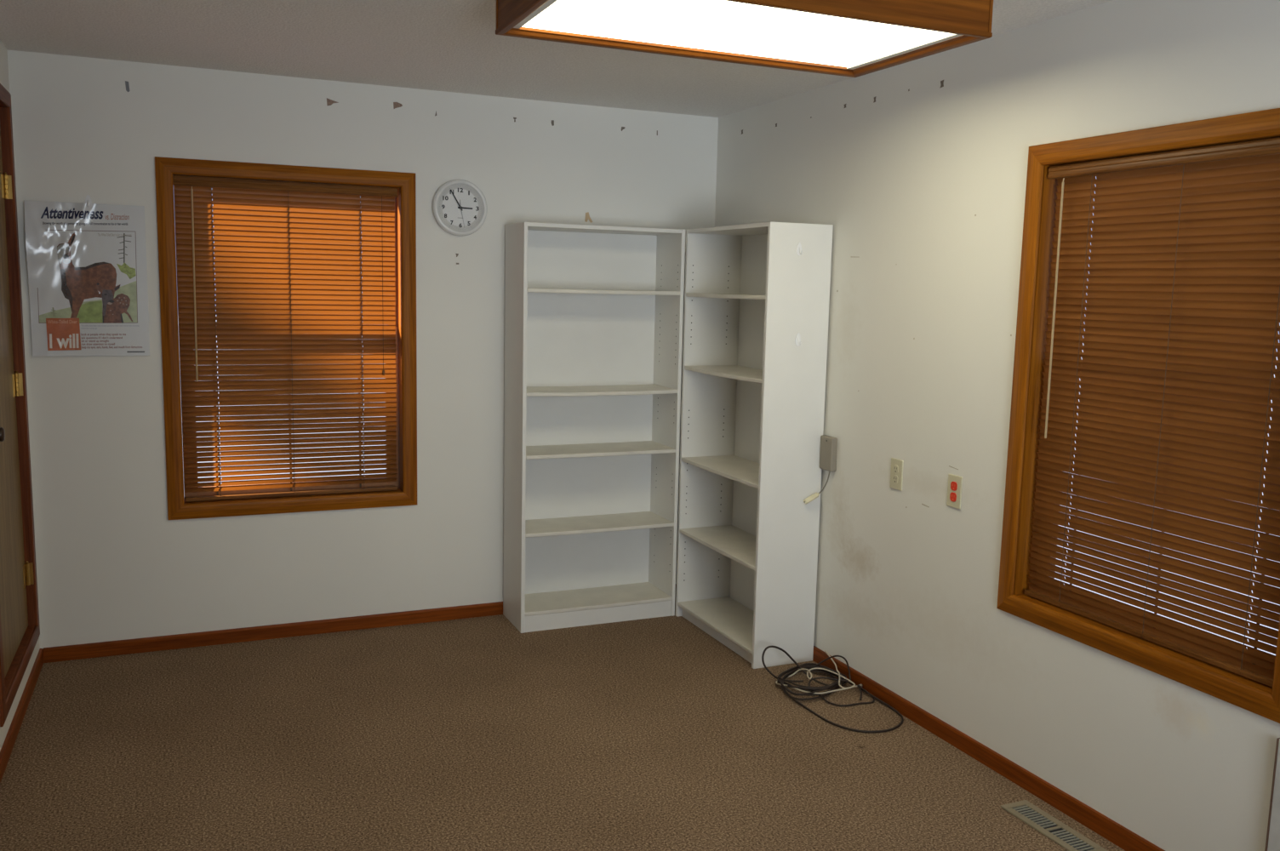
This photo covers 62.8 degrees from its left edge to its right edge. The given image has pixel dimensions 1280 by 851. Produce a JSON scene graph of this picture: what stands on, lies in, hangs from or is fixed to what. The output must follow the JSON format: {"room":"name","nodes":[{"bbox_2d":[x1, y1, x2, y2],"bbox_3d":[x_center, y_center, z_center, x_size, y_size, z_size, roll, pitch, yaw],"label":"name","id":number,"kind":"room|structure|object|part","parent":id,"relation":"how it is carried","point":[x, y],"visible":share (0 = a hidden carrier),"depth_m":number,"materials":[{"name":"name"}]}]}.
{"room":"empty office room","nodes":[
{"label":"empty office room","id":0,"kind":"room"},
{"bbox_2d":[0,40,39,751],"bbox_3d":[-1.374,0.143,1.534,0.140,2.440,5.750,-2,8,-23],"label":"wall","id":1,"kind":"structure","parent":0,"point":[4,81],"depth_m":3.89,"materials":[{"name":"paint"}]},
{"bbox_2d":[0,83,39,726],"bbox_3d":[-2.276,-0.141,3.670,0.174,2.135,0.953,-2,8,-23],"label":"door","id":2,"kind":"structure","parent":1,"relation":"in","point":[20,627],"depth_m":3.95,"materials":[{"name":"birch wood"},{"name":"brass"}]},
{"bbox_3d":[-2.085,0.030,3.380,0.064,0.052,0.052,-2,8,-23],"label":"knob","id":3,"kind":"part","parent":2,"relation":"part of","materials":[{"name":"brown metal"}]},
{"bbox_3d":[-2.054,-0.086,3.284,0.012,2.135,0.060,-2,8,-23],"label":"casing","id":4,"kind":"part","parent":2,"relation":"part of","materials":[{"name":"brown wood"}]},
{"bbox_3d":[-2.208,-1.171,3.554,0.012,0.060,0.953,-2,8,-23],"label":"casing","id":5,"kind":"part","parent":2,"relation":"part of","materials":[{"name":"brown wood"}]},
{"bbox_3d":[-2.271,-0.142,3.672,0.035,2.003,0.821,-2,8,-23],"label":"panel","id":6,"kind":"part","parent":2,"relation":"part of","materials":[{"name":"brown wood"}]},
{"bbox_3d":[-2.254,0.885,3.825,0.012,0.060,0.953,-2,8,-23],"label":"casing","id":7,"kind":"part","parent":2,"relation":"part of","materials":[{"name":"brown wood"}]},
{"bbox_2d":[0,648,43,782],"bbox_3d":[-1.331,1.320,1.720,0.012,0.061,5.750,-2,8,-23],"label":"baseboard","id":8,"kind":"structure","parent":1,"relation":"attached to","point":[13,732],"depth_m":3.72,"materials":[{"name":"brown wood"}]},
{"bbox_2d":[7,50,718,648],"bbox_3d":[-1.071,-0.287,4.845,3.345,2.440,0.140,-2,8,-23],"label":"wall","id":9,"kind":"structure","parent":0,"point":[111,562],"depth_m":4.59,"materials":[{"name":"paint"}]},
{"bbox_2d":[23,200,149,356],"bbox_3d":[-2.216,-0.584,4.216,0.425,0.608,0.026,-3,8,-28],"label":"poster","id":10,"kind":"object","parent":9,"relation":"attached to","point":[87,270],"visible":1,"depth_m":4.21,"materials":[{"name":"paper"}]},
{"bbox_2d":[37,229,137,323],"bbox_3d":[-2.217,-0.597,4.208,0.361,0.375,0.014,-2,8,-25],"label":"picture","id":11,"kind":"object","parent":10,"relation":"attached to","point":[84,276],"depth_m":4.21,"materials":[{"name":"multicoloured paper"}]},
{"bbox_2d":[85,194,91,206],"bbox_3d":[-2.198,-0.892,4.176,0.025,0.054,0.025,-2,8,-23],"label":"hook","id":12,"kind":"object","parent":9,"relation":"attached to","point":[88,200],"visible":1,"depth_m":4.18,"materials":[{"name":"clear plastic"}]},
{"bbox_2d":[154,156,417,519],"bbox_3d":[-1.529,-0.370,4.624,1.054,1.505,0.160,-2,8,-23],"label":"window","id":13,"kind":"structure","parent":9,"relation":"in","point":[165,168],"depth_m":4.58,"materials":[{"name":"brown wood"}]},
{"bbox_3d":[-1.955,-0.345,4.364,0.066,1.505,0.019,-2,8,-23],"label":"casing","id":14,"kind":"part","parent":13,"relation":"part of","materials":[{"name":"brown wood"}]},
{"bbox_3d":[-1.485,-1.074,4.465,1.054,0.066,0.019,-2,8,-23],"label":"casing","id":15,"kind":"part","parent":13,"relation":"part of","materials":[{"name":"brown wood"}]},
{"bbox_2d":[172,175,397,502],"bbox_3d":[-1.522,-0.366,4.593,0.912,1.371,0.052,-2,8,-23],"label":"blind","id":16,"kind":"object","parent":13,"relation":"attached to","point":[288,258],"visible":1,"depth_m":4.59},
{"bbox_3d":[-1.815,-0.347,4.477,0.036,1.317,0.008,8,10,39],"label":"ladder cord","id":17,"kind":"part","parent":16,"relation":"part of","materials":[{"name":"fabric"}]},
{"bbox_3d":[-1.540,0.304,4.688,0.902,0.016,0.026,-2,8,-23],"label":"rail","id":18,"kind":"part","parent":16,"relation":"part of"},
{"bbox_3d":[-1.534,-0.357,4.598,0.036,1.317,0.008,8,10,39],"label":"ladder cord","id":19,"kind":"part","parent":16,"relation":"part of","materials":[{"name":"fabric"}]},
{"bbox_3d":[-1.256,-0.367,4.718,0.036,1.317,0.008,8,10,39],"label":"ladder cord","id":20,"kind":"part","parent":16,"relation":"part of","materials":[{"name":"fabric"}]},
{"bbox_3d":[-1.153,-0.632,4.696,0.002,0.780,0.003,-2,8,-23],"label":"lift cord","id":21,"kind":"part","parent":16,"relation":"part of","materials":[{"name":"fabric"}]},
{"bbox_3d":[-1.546,-0.733,4.636,0.924,0.661,0.028,-2,8,-23],"label":"sash","id":22,"kind":"part","parent":13,"relation":"part of","materials":[{"name":"brown wood"}]},
{"bbox_3d":[-1.550,-0.067,4.696,0.924,0.755,0.028,-2,8,-23],"label":"sash","id":23,"kind":"part","parent":13,"relation":"part of","materials":[{"name":"brown wood"}]},
{"bbox_3d":[-1.517,0.352,4.654,1.054,0.066,0.019,-2,8,-23],"label":"casing","id":24,"kind":"part","parent":13,"relation":"part of","materials":[{"name":"brown wood"}]},
{"bbox_3d":[-1.047,-0.376,4.755,0.066,1.505,0.019,-2,8,-23],"label":"casing","id":25,"kind":"part","parent":13,"relation":"part of","materials":[{"name":"brown wood"}]},
{"bbox_2d":[42,583,676,662],"bbox_3d":[-1.068,0.902,4.932,3.041,0.061,0.012,-2,8,-23],"label":"baseboard","id":26,"kind":"structure","parent":9,"relation":"attached to","point":[288,630],"depth_m":4.67,"materials":[{"name":"brown wood"}]},
{"bbox_2d":[432,179,487,235],"bbox_3d":[-0.816,-0.988,4.761,0.253,0.253,0.034,-2,8,-23],"label":"wall clock","id":27,"kind":"object","parent":9,"relation":"attached to","point":[460,208],"visible":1,"depth_m":4.75,"materials":[{"name":"white plastic"}]},
{"bbox_2d":[584,211,592,222],"bbox_3d":[-0.245,-0.997,5.024,0.038,0.050,0.005,0,8,-13],"label":"scrap","id":28,"kind":"object","parent":9,"relation":"attached to","point":[587,215],"visible":1,"depth_m":5.02,"materials":[{"name":"beige paper"}]},
{"bbox_2d":[0,0,1113,117],"bbox_3d":[0.126,-1.166,2.002,3.345,0.100,6.030,-2,8,-23],"label":"ceiling","id":29,"kind":"structure","parent":0,"point":[454,46],"depth_m":3.87,"materials":[{"name":"white paint"}]},
{"bbox_2d":[495,0,993,77],"bbox_3d":[0.285,-1.176,2.985,1.251,0.130,0.656,-2,8,-23],"label":"ceiling light","id":30,"kind":"object","parent":29,"relation":"attached to","point":[852,38],"visible":1,"depth_m":2.98,"materials":[{"name":"white plastic"}]},
{"bbox_3d":[-0.410,-1.204,3.031,0.011,0.116,0.011,-2,8,-23],"label":"corner trim","id":31,"kind":"part","parent":30,"relation":"part of","materials":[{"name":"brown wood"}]},
{"bbox_3d":[-0.273,-1.103,2.752,0.038,0.022,0.656,-2,8,-23],"label":"molding","id":32,"kind":"part","parent":30,"relation":"part of","materials":[{"name":"brown wood"}]},
{"bbox_3d":[0.161,-1.162,3.273,1.251,0.022,0.038,-2,8,-23],"label":"molding","id":33,"kind":"part","parent":30,"relation":"part of","materials":[{"name":"brown wood"}]},
{"bbox_3d":[0.406,-1.083,2.711,1.251,0.022,0.038,-2,8,-23],"label":"molding","id":34,"kind":"part","parent":30,"relation":"part of","materials":[{"name":"brown wood"}]},
{"bbox_3d":[0.840,-1.141,3.232,0.038,0.022,0.656,-2,8,-23],"label":"molding","id":35,"kind":"part","parent":30,"relation":"part of","materials":[{"name":"brown wood"}]},
{"bbox_3d":[0.981,-1.160,2.938,0.011,0.116,0.011,-2,8,-23],"label":"corner trim","id":36,"kind":"part","parent":30,"relation":"part of","materials":[{"name":"brown wood"}]},
{"bbox_2d":[0,595,1125,850],"bbox_3d":[0.068,1.352,2.335,3.345,0.100,6.030,-2,8,-23],"label":"floor","id":37,"kind":"structure","parent":0,"point":[477,734],"depth_m":3.57,"materials":[{"name":"carpet"}]},
{"bbox_2d":[502,222,685,633],"bbox_3d":[-0.227,0.002,5.001,0.784,1.865,0.295,-2,8,-23],"label":"bookcase","id":38,"kind":"object","parent":37,"relation":"on","point":[593,322],"visible":1,"depth_m":5.08,"materials":[{"name":"white laminate"}]},
{"bbox_3d":[-0.578,0.014,4.849,0.018,1.865,0.295,-2,8,-23],"label":"panel","id":39,"kind":"part","parent":38,"relation":"part of","materials":[{"name":"white laminate"}]},
{"bbox_3d":[-0.281,-0.031,5.123,0.748,1.796,0.004,-2,8,-23],"label":"panel","id":40,"kind":"part","parent":38,"relation":"part of","materials":[{"name":"white laminate"}]},
{"bbox_3d":[-0.243,0.842,5.105,0.746,0.020,0.280,-2,8,-23],"label":"shelf","id":41,"kind":"part","parent":38,"relation":"part of","materials":[{"name":"white laminate"}]},
{"bbox_3d":[-0.235,0.475,5.057,0.746,0.020,0.280,-2,8,-23],"label":"shelf","id":42,"kind":"part","parent":38,"relation":"part of","materials":[{"name":"white laminate"}]},
{"bbox_3d":[-0.227,0.116,5.009,0.746,0.020,0.280,-2,8,-23],"label":"shelf","id":43,"kind":"part","parent":38,"relation":"part of","materials":[{"name":"white laminate"}]},
{"bbox_3d":[-0.220,-0.166,4.972,0.746,0.022,0.280,-2,8,-23],"label":"shelf","id":44,"kind":"part","parent":38,"relation":"part of","materials":[{"name":"white laminate"}]},
{"bbox_3d":[-0.210,-0.627,4.911,0.746,0.020,0.280,-2,8,-23],"label":"shelf","id":45,"kind":"part","parent":38,"relation":"part of","materials":[{"name":"white laminate"}]},
{"bbox_3d":[-0.206,-0.913,4.880,0.748,0.017,0.293,-2,8,-23],"label":"panel","id":46,"kind":"part","parent":38,"relation":"part of","materials":[{"name":"white laminate"}]},
{"bbox_3d":[0.125,-0.010,5.152,0.018,1.865,0.295,-2,8,-23],"label":"panel","id":47,"kind":"part","parent":38,"relation":"part of","materials":[{"name":"white laminate"}]},
{"bbox_2d":[675,221,833,668],"bbox_3d":[0.484,0.053,4.730,0.297,1.865,0.772,-2,8,-23],"label":"bookcase","id":48,"kind":"object","parent":37,"relation":"on","point":[752,411],"visible":1,"depth_m":4.72,"materials":[{"name":"white laminate"}]},
{"bbox_3d":[0.335,0.005,5.073,0.297,1.865,0.018,-2,8,-23],"label":"panel","id":49,"kind":"part","parent":48,"relation":"part of","materials":[{"name":"white laminate"}]},
{"bbox_3d":[0.459,0.914,4.841,0.282,0.020,0.734,-2,8,-23],"label":"shelf","id":50,"kind":"part","parent":48,"relation":"part of","materials":[{"name":"white laminate"}]},
{"bbox_3d":[0.467,0.552,4.793,0.282,0.020,0.734,-2,8,-23],"label":"shelf","id":51,"kind":"part","parent":48,"relation":"part of","materials":[{"name":"white laminate"}]},
{"bbox_3d":[0.475,0.205,4.748,0.282,0.020,0.734,-2,8,-23],"label":"shelf","id":52,"kind":"part","parent":48,"relation":"part of","materials":[{"name":"white laminate"}]},
{"bbox_3d":[0.484,-0.230,4.690,0.282,0.022,0.734,-2,8,-23],"label":"shelf","id":53,"kind":"part","parent":48,"relation":"part of","materials":[{"name":"white laminate"}]},
{"bbox_3d":[0.492,-0.571,4.645,0.282,0.020,0.734,-2,8,-23],"label":"shelf","id":54,"kind":"part","parent":48,"relation":"part of","materials":[{"name":"white laminate"}]},
{"bbox_3d":[0.505,-0.862,4.610,0.295,0.017,0.736,-2,8,-23],"label":"panel","id":55,"kind":"part","parent":48,"relation":"part of","materials":[{"name":"white laminate"}]},
{"bbox_3d":[0.612,0.034,4.782,0.004,1.796,0.732,-2,8,-23],"label":"panel","id":56,"kind":"part","parent":48,"relation":"part of","materials":[{"name":"white laminate"}]},
{"bbox_3d":[0.634,0.102,4.388,0.297,1.865,0.018,-2,8,-23],"label":"panel","id":57,"kind":"part","parent":48,"relation":"part of","materials":[{"name":"white laminate"}]},
{"bbox_2d":[795,332,801,345],"bbox_3d":[0.656,-0.353,4.308,0.025,0.054,0.025,-2,8,-23],"label":"hook","id":58,"kind":"object","parent":48,"relation":"attached to","point":[798,341],"visible":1,"depth_m":4.32,"materials":[{"name":"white plastic"}]},
{"bbox_2d":[796,242,802,255],"bbox_3d":[0.652,-0.717,4.255,0.025,0.054,0.025,-2,8,-23],"label":"hook","id":59,"kind":"object","parent":48,"relation":"attached to","point":[799,252],"visible":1,"depth_m":4.26,"materials":[{"name":"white plastic"}]},
{"bbox_2d":[775,650,862,694],"bbox_3d":[0.705,1.019,4.270,0.308,0.080,0.294,-2,8,-23],"label":"cable","id":60,"kind":"object","parent":37,"relation":"on","point":[828,654],"visible":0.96,"depth_m":4.23,"materials":[{"name":"plastic"}]},
{"bbox_2d":[761,645,903,732],"bbox_3d":[0.767,1.014,4.109,0.327,0.135,0.632,-2,8,-23],"label":"cable","id":61,"kind":"object","parent":37,"relation":"on","point":[834,686],"visible":0.91,"depth_m":4.19,"materials":[{"name":"black rubber"}]},
{"bbox_2d":[808,655,874,706],"bbox_3d":[0.769,1.016,4.226,0.220,0.100,0.360,-2,8,-23],"label":"cable","id":62,"kind":"object","parent":37,"relation":"on","point":[860,688],"visible":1,"depth_m":4.21,"materials":[{"name":"white plastic"}]},
{"bbox_2d":[1000,800,1108,850],"bbox_3d":[1.245,1.215,3.164,0.104,0.006,0.330,-2,8,-23],"label":"floor vent","id":63,"kind":"object","parent":37,"relation":"in","point":[1065,837],"visible":1,"depth_m":3.17,"materials":[{"name":"beige metal"}]},
{"bbox_2d":[1264,737,1279,850],"bbox_3d":[1.696,1.071,2.368,0.010,0.520,0.592,-2,8,-23],"label":"panel","id":64,"kind":"object","parent":37,"relation":"on","point":[1272,842],"visible":1,"depth_m":2.61,"materials":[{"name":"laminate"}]},
{"bbox_2d":[714,0,1279,850],"bbox_3d":[1.567,0.043,2.803,0.140,2.440,5.750,-2,8,-23],"label":"wall","id":65,"kind":"structure","parent":0,"point":[917,168],"depth_m":3.61,"materials":[{"name":"paint"}]},
{"bbox_2d":[803,434,837,504],"bbox_3d":[0.754,0.192,4.393,0.102,0.292,0.090,-2,8,-23],"label":"box","id":66,"kind":"object","parent":65,"relation":"attached to","point":[828,444],"visible":1,"depth_m":4.38,"materials":[{"name":"grey plastic"}]},
{"bbox_3d":[0.773,0.239,4.402,0.050,0.108,0.008,6,9,33],"label":"cord","id":67,"kind":"part","parent":66,"relation":"part of","materials":[{"name":"grey plastic"}]},
{"bbox_2d":[889,457,903,491],"bbox_3d":[0.976,0.185,3.995,0.009,0.116,0.072,-2,8,-23],"label":"outlet plate","id":68,"kind":"object","parent":65,"relation":"attached to","point":[896,470],"visible":1,"depth_m":3.99,"materials":[{"name":"beige plastic"}]},
{"bbox_2d":[892,474,897,483],"bbox_3d":[0.973,0.205,3.997,0.003,0.032,0.030,-2,8,-23],"label":"receptacle","id":69,"kind":"object","parent":68,"relation":"attached to","point":[894,477],"depth_m":3.99,"materials":[{"name":"beige plastic"}]},
{"bbox_2d":[892,464,898,473],"bbox_3d":[0.974,0.166,3.991,0.003,0.032,0.030,-2,8,-23],"label":"receptacle","id":70,"kind":"object","parent":68,"relation":"attached to","point":[895,467],"depth_m":3.99,"materials":[{"name":"beige plastic"}]},
{"bbox_2d":[946,474,962,509],"bbox_3d":[1.107,0.233,3.695,0.009,0.116,0.072,-2,8,-23],"label":"outlet plate","id":71,"kind":"object","parent":65,"relation":"attached to","point":[955,482],"visible":1,"depth_m":3.69,"materials":[{"name":"beige plastic"}]},
{"bbox_2d":[949,491,956,502],"bbox_3d":[1.104,0.252,3.696,0.003,0.032,0.030,-2,8,-23],"label":"receptacle","id":72,"kind":"object","parent":71,"relation":"attached to","point":[952,494],"depth_m":3.70,"materials":[{"name":"red plastic"}]},
{"bbox_2d":[950,481,957,491],"bbox_3d":[1.105,0.213,3.691,0.003,0.032,0.030,-2,8,-23],"label":"receptacle","id":73,"kind":"object","parent":71,"relation":"attached to","point":[953,484],"depth_m":3.69,"materials":[{"name":"red plastic"}]},
{"bbox_2d":[812,645,1165,850],"bbox_3d":[1.471,1.224,2.929,0.012,0.061,5.750,-2,8,-23],"label":"baseboard","id":74,"kind":"structure","parent":65,"relation":"attached to","point":[1094,820],"depth_m":3.50,"materials":[{"name":"brown wood"}]},
{"bbox_2d":[996,108,1279,723],"bbox_3d":[1.482,-0.071,2.969,0.160,1.506,1.032,-2,8,-23],"label":"window","id":75,"kind":"structure","parent":65,"relation":"in","point":[1260,699],"depth_m":3.28,"materials":[{"name":"brown wood"}]},
{"bbox_3d":[1.226,-0.131,3.380,0.019,1.506,0.066,-2,8,-23],"label":"casing","id":76,"kind":"part","parent":75,"relation":"part of","materials":[{"name":"brown wood"}]},
{"bbox_3d":[1.401,0.645,3.035,0.019,0.066,1.032,-2,8,-23],"label":"casing","id":77,"kind":"part","parent":75,"relation":"part of","materials":[{"name":"brown wood"}]},
{"bbox_2d":[1023,137,1279,687],"bbox_3d":[1.454,-0.070,2.956,0.052,1.372,0.886,-2,8,-23],"label":"blind","id":78,"kind":"object","parent":75,"relation":"attached to","point":[1181,318],"visible":0.99,"depth_m":2.93,"materials":[{"name":"brown wood"}]},
{"bbox_3d":[1.351,-0.096,3.214,0.036,1.318,0.008,2,8,3],"label":"ladder cord","id":79,"kind":"part","parent":78,"relation":"part of","materials":[{"name":"fabric"}]},
{"bbox_3d":[1.445,0.602,3.047,0.026,0.016,0.876,-2,8,-23],"label":"rail","id":80,"kind":"part","parent":78,"relation":"part of","materials":[{"name":"brown wood"}]},
{"bbox_3d":[1.476,-0.056,2.928,0.036,1.318,0.008,2,8,3],"label":"ladder cord","id":81,"kind":"part","parent":78,"relation":"part of","materials":[{"name":"fabric"}]},
{"bbox_3d":[1.598,-0.016,2.648,0.036,1.318,0.008,2,8,3],"label":"ladder cord","id":82,"kind":"part","parent":78,"relation":"part of","materials":[{"name":"fabric"}]},
{"bbox_3d":[1.434,-0.782,2.847,0.019,0.066,1.032,-2,8,-23],"label":"casing","id":83,"kind":"part","parent":75,"relation":"part of","materials":[{"name":"brown wood"}]},
{"bbox_3d":[1.507,0.230,3.023,0.028,0.768,0.900,-2,8,-23],"label":"sash","id":84,"kind":"part","parent":75,"relation":"part of","materials":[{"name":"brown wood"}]},
{"bbox_3d":[1.609,-0.006,2.502,0.019,1.506,0.066,-2,8,-23],"label":"casing","id":85,"kind":"part","parent":75,"relation":"part of","materials":[{"name":"brown wood"}]},
{"label":"outside","id":86,"kind":"structure","parent":0,"visible":0},
{"bbox_2d":[177,320,1279,591],"bbox_3d":[-11.727,-2.389,33.235,80.000,0.200,59.260,-2,8,-23],"label":"ground","id":87,"kind":"structure","parent":86,"point":[178,321],"depth_m":12.30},
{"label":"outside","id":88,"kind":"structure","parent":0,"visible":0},
{"bbox_2d":[1091,571,1279,655],"bbox_3d":[26.801,3.418,-4.139,39.260,0.200,40.740,-2,8,-23],"label":"ground","id":89,"kind":"structure","parent":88,"point":[1250,571],"depth_m":7.31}
]}

